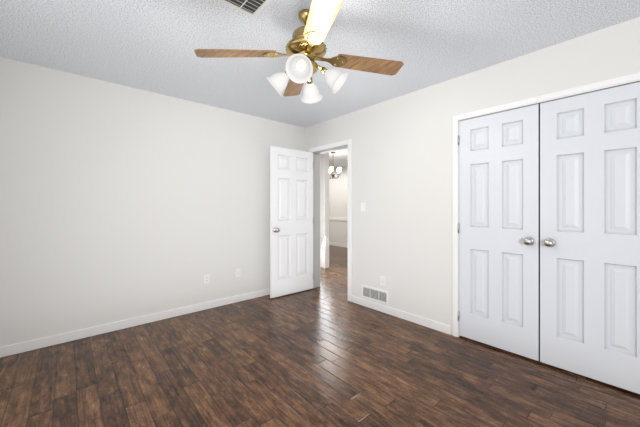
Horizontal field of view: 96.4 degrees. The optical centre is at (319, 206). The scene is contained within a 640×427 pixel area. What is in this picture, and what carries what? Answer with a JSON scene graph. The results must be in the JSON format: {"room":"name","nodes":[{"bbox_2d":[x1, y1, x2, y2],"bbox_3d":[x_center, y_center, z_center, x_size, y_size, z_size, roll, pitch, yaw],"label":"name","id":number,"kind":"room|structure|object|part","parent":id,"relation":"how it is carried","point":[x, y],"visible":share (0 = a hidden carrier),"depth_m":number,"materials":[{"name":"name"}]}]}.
{"room":"empty bedroom","nodes":[
{"label":"empty bedroom","id":0,"kind":"room"},
{"bbox_2d":[0,57,304,346],"bbox_3d":[-1.564,0.000,3.304,3.465,2.440,0.129,0,0,-41],"label":"wall","id":1,"kind":"structure","parent":0,"point":[118,202],"depth_m":2.85,"materials":[{"name":"white paint"}]},
{"bbox_2d":[0,288,269,357],"bbox_3d":[-1.483,1.177,3.299,3.350,0.085,0.013,0,0,-41],"label":"baseboard","id":2,"kind":"structure","parent":1,"relation":"attached to","point":[17,348],"depth_m":2.83,"materials":[{"name":"white paint"}]},
{"bbox_2d":[204,274,209,283],"bbox_3d":[-1.353,0.860,3.416,0.068,0.108,0.010,0,0,-41],"label":"outlet","id":3,"kind":"object","parent":1,"relation":"attached to","point":[206,278],"visible":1,"depth_m":3.42,"materials":[{"name":"white plastic"}]},
{"bbox_2d":[0,245,639,426],"bbox_3d":[-1.049,1.270,5.551,7.215,0.100,11.215,0,0,-41],"label":"floor","id":4,"kind":"structure","parent":0,"point":[326,353],"depth_m":2.05,"materials":[{"name":"brown wood"}]},
{"bbox_2d":[0,0,639,168],"bbox_3d":[-1.049,-1.270,5.551,7.215,0.100,11.215,0,0,-41],"label":"ceiling","id":5,"kind":"structure","parent":0,"point":[149,45],"depth_m":2.10,"materials":[{"name":"white paint"}]},
{"bbox_2d":[218,0,270,17],"bbox_3d":[-0.422,-1.216,1.594,0.320,0.014,0.360,0,0,-41],"label":"ceiling vent","id":6,"kind":"object","parent":5,"relation":"in","point":[253,8],"visible":1,"depth_m":1.72,"materials":[{"name":"white plastic"}]},
{"bbox_2d":[194,0,403,103],"bbox_3d":[-0.087,-0.966,1.810,1.002,0.508,1.002,0,0,31],"label":"ceiling fan","id":7,"kind":"object","parent":5,"relation":"hanging from","point":[306,48],"visible":1,"depth_m":1.75,"materials":[{"name":"brown wood"}]},
{"bbox_2d":[329,152,339,178],"bbox_3d":[0.303,-0.920,6.382,0.363,0.600,0.375,0,0,-41],"label":"light","id":8,"kind":"object","parent":5,"relation":"hanging from","point":[332,174],"visible":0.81,"depth_m":6.34,"materials":[{"name":"brown metal"}]},
{"bbox_2d":[329,167,340,172],"bbox_3d":[0.303,-0.815,6.382,0.385,0.090,0.398,0,0,-41],"label":"shades","id":9,"kind":"object","parent":8,"relation":"attached to","point":[338,169],"visible":0.71,"depth_m":6.26,"materials":[{"name":"white glass"}]},
{"bbox_2d":[320,152,328,267],"bbox_3d":[-1.931,0.000,8.079,0.115,2.440,6.260,0,0,-41],"label":"wall","id":10,"kind":"structure","parent":0,"point":[324,210],"depth_m":5.74,"materials":[{"name":"white paint"}]},
{"bbox_2d":[329,166,347,244],"bbox_3d":[0.778,0.000,8.779,0.200,2.440,8.800,0,0,-41],"label":"wall","id":11,"kind":"structure","parent":0,"point":[338,202],"depth_m":8.86,"materials":[{"name":"white paint"}]},
{"bbox_2d":[329,242,347,247],"bbox_3d":[0.697,1.175,8.708,0.015,0.090,8.600,0,0,-41],"label":"baseboard","id":12,"kind":"structure","parent":11,"relation":"attached to","point":[338,244],"depth_m":8.84,"materials":[{"name":"white paint"}]},
{"bbox_2d":[329,218,347,220],"bbox_3d":[0.694,0.385,8.705,0.025,0.070,8.600,0,0,-41],"label":"trim","id":13,"kind":"structure","parent":11,"relation":"attached to","point":[340,219],"depth_m":8.79,"materials":[{"name":"white paint"}]},
{"bbox_2d":[305,17,639,334],"bbox_3d":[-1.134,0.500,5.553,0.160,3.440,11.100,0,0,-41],"label":"wall","id":14,"kind":"structure","parent":0,"point":[402,189],"depth_m":2.95,"materials":[{"name":"white paint"}]},
{"bbox_2d":[308,139,351,301],"bbox_3d":[0.181,0.171,4.066,0.192,2.098,0.866,0,0,-41],"label":"door frame","id":15,"kind":"structure","parent":14,"relation":"attached to","point":[337,144],"depth_m":3.70,"materials":[{"name":"white paint"}]},
{"bbox_2d":[313,144,347,287],"bbox_3d":[0.181,0.195,4.066,0.164,2.050,0.770,0,0,-41],"label":"door jamb","id":16,"kind":"structure","parent":14,"relation":"in","point":[316,216],"depth_m":4.35,"materials":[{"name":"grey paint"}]},
{"bbox_2d":[270,146,312,297],"bbox_3d":[-0.383,0.201,4.028,0.712,2.015,0.035,0,0,-41],"label":"bedroom door","id":17,"kind":"structure","parent":16,"relation":"attached to","point":[291,219],"depth_m":3.98,"materials":[{"name":"paint"}]},
{"bbox_2d":[361,203,364,210],"bbox_3d":[0.529,0.000,3.539,0.017,0.108,0.068,0,0,-41],"label":"light switch","id":18,"kind":"object","parent":14,"relation":"attached to","point":[362,206],"visible":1,"depth_m":3.53,"materials":[{"name":"white plastic"}]},
{"bbox_2d":[362,285,387,304],"bbox_3d":[0.649,1.042,3.411,0.008,0.155,0.390,0,0,-41],"label":"air vent","id":19,"kind":"object","parent":14,"relation":"in","point":[375,294],"visible":1,"depth_m":3.40,"materials":[{"name":"white plastic"}]},
{"bbox_2d":[380,276,384,285],"bbox_3d":[0.726,0.860,3.319,0.014,0.108,0.068,0,0,-41],"label":"wall jack","id":20,"kind":"object","parent":14,"relation":"attached to","point":[382,280],"visible":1,"depth_m":3.32,"materials":[{"name":"white plastic"}]},
{"bbox_2d":[352,295,450,334],"bbox_3d":[0.829,1.177,3.204,0.013,0.085,1.260,0,0,-41],"label":"baseboard","id":21,"kind":"structure","parent":14,"relation":"attached to","point":[431,324],"depth_m":3.09,"materials":[{"name":"white paint"}]},
{"bbox_2d":[452,72,639,393],"bbox_3d":[1.739,0.179,2.257,0.224,2.081,1.327,0,0,-41],"label":"closet doors","id":22,"kind":"structure","parent":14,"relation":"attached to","point":[626,83],"depth_m":2.15,"materials":[{"name":"white paint"}]},
{"bbox_2d":[458,135,458,320],"bbox_3d":[1.299,0.199,2.682,0.012,1.736,0.012,0,0,-41],"label":"closet door left hinges","id":23,"kind":"object","parent":22,"relation":"attached to","point":[458,227],"visible":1,"depth_m":2.68,"materials":[{"name":"silver metal"}]},
{"bbox_3d":[1.638,0.272,2.254,0.068,0.066,0.066,0,0,-41],"label":"knob","id":24,"kind":"part","parent":22,"relation":"part of","materials":[{"name":"silver metal"}]},
{"label":"knob","id":25,"kind":"part","parent":22,"relation":"part of","materials":[{"name":"silver metal"}]}
]}

